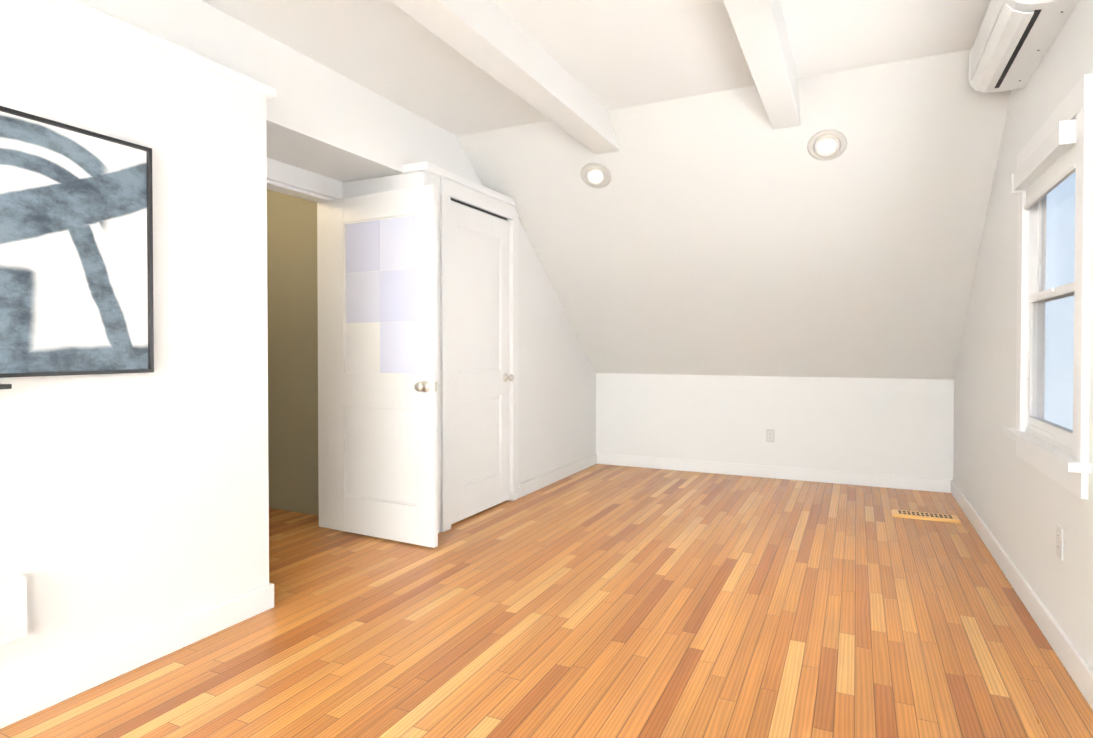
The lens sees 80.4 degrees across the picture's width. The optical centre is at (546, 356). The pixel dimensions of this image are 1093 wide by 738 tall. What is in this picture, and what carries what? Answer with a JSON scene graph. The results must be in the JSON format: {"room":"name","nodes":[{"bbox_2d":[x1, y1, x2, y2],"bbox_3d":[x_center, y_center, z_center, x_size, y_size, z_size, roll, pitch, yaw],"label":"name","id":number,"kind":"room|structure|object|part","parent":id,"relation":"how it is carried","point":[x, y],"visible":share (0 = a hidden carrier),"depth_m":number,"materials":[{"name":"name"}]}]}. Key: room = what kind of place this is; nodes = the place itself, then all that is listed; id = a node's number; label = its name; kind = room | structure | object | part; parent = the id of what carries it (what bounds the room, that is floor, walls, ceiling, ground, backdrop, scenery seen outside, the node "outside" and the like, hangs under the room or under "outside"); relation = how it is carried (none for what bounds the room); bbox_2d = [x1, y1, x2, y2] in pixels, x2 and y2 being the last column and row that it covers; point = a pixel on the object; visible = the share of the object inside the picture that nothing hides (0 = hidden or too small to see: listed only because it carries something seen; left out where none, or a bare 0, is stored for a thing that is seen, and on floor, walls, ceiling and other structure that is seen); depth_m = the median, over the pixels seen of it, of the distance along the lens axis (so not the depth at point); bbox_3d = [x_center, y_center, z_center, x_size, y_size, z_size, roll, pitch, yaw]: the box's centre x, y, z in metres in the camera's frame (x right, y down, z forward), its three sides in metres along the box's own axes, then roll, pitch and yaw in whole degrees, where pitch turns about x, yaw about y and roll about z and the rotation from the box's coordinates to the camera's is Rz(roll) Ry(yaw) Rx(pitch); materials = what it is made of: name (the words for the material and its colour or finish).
{"room":"attic bedroom","nodes":[
{"label":"attic bedroom","id":0,"kind":"room"},
{"bbox_2d":[0,0,275,692],"bbox_3d":[-2.811,0.002,0.331,0.807,2.262,5.920,0,1,26],"label":"wall","id":1,"kind":"structure","parent":0,"point":[134,505],"depth_m":2.25,"materials":[{"name":"white paint"}]},
{"bbox_2d":[0,384,11,388],"bbox_3d":[-1.701,0.104,1.699,0.084,0.042,0.465,0,1,26],"label":"shelf ledge","id":2,"kind":"object","parent":1,"relation":"attached to","point":[5,386],"visible":1,"depth_m":1.88,"materials":[{"name":"black"}]},
{"bbox_2d":[0,573,26,645],"bbox_3d":[-1.635,0.761,1.891,0.046,0.191,0.192,0,1,26],"label":"vent box","id":3,"kind":"object","parent":1,"relation":"attached to","point":[13,609],"visible":1,"depth_m":1.93,"materials":[{"name":"white plastic"}]},
{"bbox_3d":[-1.663,-0.337,1.827,0.035,0.800,1.100,0,1,26],"label":"picture frame","id":4,"kind":"part","parent":1,"relation":"part of","materials":[{"name":"white paper"}]},
{"bbox_2d":[76,0,481,184],"bbox_3d":[-2.022,-1.367,2.174,0.620,0.570,9.960,0,1,26],"label":"wall","id":5,"kind":"structure","parent":0,"point":[321,119],"depth_m":3.28,"materials":[{"name":"white paint"}]},
{"bbox_2d":[402,161,516,206],"bbox_3d":[-0.532,-1.131,4.353,0.185,0.050,1.161,0,1,26],"label":"trim","id":6,"kind":"structure","parent":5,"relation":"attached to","point":[431,168],"depth_m":4.05,"materials":[{"name":"white paint"}]},
{"bbox_2d":[267,189,318,514],"bbox_3d":[-1.866,-0.304,4.593,1.180,2.760,0.120,0,1,26],"label":"wall","id":7,"kind":"structure","parent":0,"point":[292,296],"depth_m":4.45,"materials":[{"name":"beige paint"}]},
{"bbox_2d":[426,172,595,532],"bbox_3d":[-0.147,-0.024,5.197,0.140,2.185,2.920,0,1,26],"label":"wall","id":8,"kind":"structure","parent":0,"point":[557,400],"depth_m":5.32,"materials":[{"name":"white paint"}]},
{"bbox_2d":[450,198,506,219],"bbox_3d":[-0.453,-1.003,4.414,0.004,0.013,0.740,0,1,26],"label":"trim","id":9,"kind":"structure","parent":8,"relation":"attached to","point":[463,203],"depth_m":4.41,"materials":[{"name":"black"}]},
{"bbox_2d":[440,177,518,531],"bbox_3d":[-0.494,-0.014,4.453,0.158,2.185,0.992,0,1,26],"label":"trim","id":10,"kind":"structure","parent":8,"relation":"attached to","point":[449,189],"depth_m":4.09,"materials":[{"name":"white paint"}]},
{"bbox_2d":[450,200,513,523],"bbox_3d":[-0.468,0.036,4.436,0.169,2.061,0.823,0,1,26],"label":"closet door","id":11,"kind":"structure","parent":8,"relation":"in","point":[481,377],"depth_m":4.43,"materials":[{"name":"white paint"}]},
{"bbox_2d":[519,453,599,497],"bbox_3d":[0.141,1.010,5.627,0.020,0.105,1.600,0,1,26],"label":"baseboard","id":12,"kind":"structure","parent":8,"relation":"attached to","point":[529,486],"depth_m":5.50,"materials":[{"name":"white paint"}]},
{"bbox_2d":[0,464,1092,737],"bbox_3d":[-1.125,1.164,1.778,5.210,0.100,9.960,0,1,26],"label":"floor","id":13,"kind":"structure","parent":0,"point":[600,600],"depth_m":2.57,"materials":[{"name":"brown wood"}]},
{"bbox_2d":[0,583,273,728],"bbox_3d":[-2.445,1.082,0.239,0.020,0.105,5.766,0,1,26],"label":"baseboard","id":14,"kind":"structure","parent":13,"relation":"on","point":[42,693],"depth_m":2.25,"materials":[{"name":"white paint"}]},
{"bbox_2d":[891,509,960,522],"bbox_3d":[2.542,1.070,4.343,0.390,0.019,0.155,0,1,26],"label":"floor vent","id":15,"kind":"object","parent":13,"relation":"in","point":[926,516],"visible":1,"depth_m":4.31,"materials":[{"name":"brown wood"}]},
{"bbox_2d":[201,0,990,135],"bbox_3d":[-1.632,-1.542,0.685,5.210,0.180,7.616,0,1,26],"label":"ceiling","id":16,"kind":"structure","parent":0,"point":[611,54],"depth_m":3.06,"materials":[{"name":"white paint"}]},
{"bbox_2d":[389,0,800,153],"bbox_3d":[-0.754,-1.369,0.531,1.247,0.200,7.813,0,1,26],"label":"beams","id":17,"kind":"structure","parent":16,"relation":"attached to","point":[493,39],"depth_m":2.91,"materials":[{"name":"white paint"}]},
{"bbox_2d":[457,49,1011,379],"bbox_3d":[1.319,-0.749,4.788,3.430,1.896,2.397,0,1,26],"label":"ceiling","id":18,"kind":"structure","parent":0,"point":[732,232],"depth_m":4.37,"materials":[{"name":"paint"}]},
{"bbox_2d":[581,163,610,187],"bbox_3d":[0.333,-1.219,4.356,0.211,0.131,0.171,0,1,20],"label":"recessed light","id":19,"kind":"object","parent":18,"relation":"in","point":[596,179],"depth_m":4.35,"materials":[{"name":"grey"}]},
{"bbox_2d":[807,130,846,160],"bbox_3d":[1.618,-1.219,3.728,0.211,0.131,0.171,0,1,20],"label":"recessed light","id":20,"kind":"object","parent":18,"relation":"in","point":[825,150],"depth_m":3.72,"materials":[{"name":"grey"}]},
{"bbox_2d":[596,373,953,479],"bbox_3d":[1.802,0.555,5.811,3.430,1.010,0.140,0,1,26],"label":"wall","id":21,"kind":"structure","parent":0,"point":[893,426],"depth_m":5.60,"materials":[{"name":"white paint"}]},
{"bbox_2d":[766,429,774,442],"bbox_3d":[1.959,0.692,5.656,0.072,0.116,0.007,0,1,26],"label":"electrical outlet","id":22,"kind":"object","parent":21,"relation":"attached to","point":[770,435],"visible":1,"depth_m":5.65,"materials":[{"name":"white plastic"}]},
{"bbox_2d":[600,453,947,492],"bbox_3d":[1.827,1.009,5.719,2.980,0.105,0.016,0,1,26],"label":"baseboard","id":23,"kind":"structure","parent":21,"relation":"attached to","point":[802,474],"depth_m":5.60,"materials":[{"name":"white paint"}]},
{"bbox_2d":[953,0,1092,669],"bbox_3d":[1.127,-0.251,0.678,0.066,2.760,9.960,0,1,26],"label":"wall","id":24,"kind":"structure","parent":0,"point":[1022,507],"depth_m":3.12,"materials":[{"name":"white paint"}]},
{"bbox_2d":[948,479,1092,709],"bbox_3d":[1.089,1.076,0.714,0.020,0.105,9.680,0,1,26],"label":"baseboard","id":25,"kind":"structure","parent":24,"relation":"attached to","point":[1081,673],"depth_m":2.67,"materials":[{"name":"white paint"}]},
{"bbox_2d":[968,0,1079,92],"bbox_3d":[1.916,-1.350,2.635,0.218,0.245,0.870,0,1,26],"label":"mini-split air conditioner","id":26,"kind":"object","parent":24,"relation":"attached to","point":[1014,40],"visible":1,"depth_m":2.57,"materials":[{"name":"white plastic"}]},
{"bbox_2d":[1004,73,1092,498],"bbox_3d":[1.992,-0.232,2.554,0.130,1.390,1.030,0,1,26],"label":"double-hung window","id":27,"kind":"structure","parent":24,"relation":"in","point":[1055,151],"depth_m":2.48,"materials":[{"name":"white paint"}]},
{"bbox_2d":[1056,524,1063,560],"bbox_3d":[1.909,0.691,2.406,0.007,0.116,0.072,0,1,26],"label":"electrical outlet","id":28,"kind":"object","parent":24,"relation":"attached to","point":[1059,539],"visible":1,"depth_m":2.39,"materials":[{"name":"white plastic"}]},
{"bbox_3d":[-1.580,-0.007,3.691,0.120,2.190,1.265,0,1,26],"label":"wall","id":29,"kind":"structure","parent":0,"visible":0},
{"bbox_2d":[267,158,425,527],"bbox_3d":[-1.312,-0.004,3.499,0.770,2.190,1.150,0,1,26],"label":"door frame","id":30,"kind":"structure","parent":29,"relation":"attached to","point":[296,177],"depth_m":4.06,"materials":[{"name":"white paint"}]},
{"bbox_2d":[329,184,437,547],"bbox_3d":[-0.989,0.055,3.817,0.817,2.040,0.169,0,1,26],"label":"open door","id":31,"kind":"structure","parent":29,"relation":"in","point":[383,395],"depth_m":3.81,"materials":[{"name":"white paint"}]}
]}

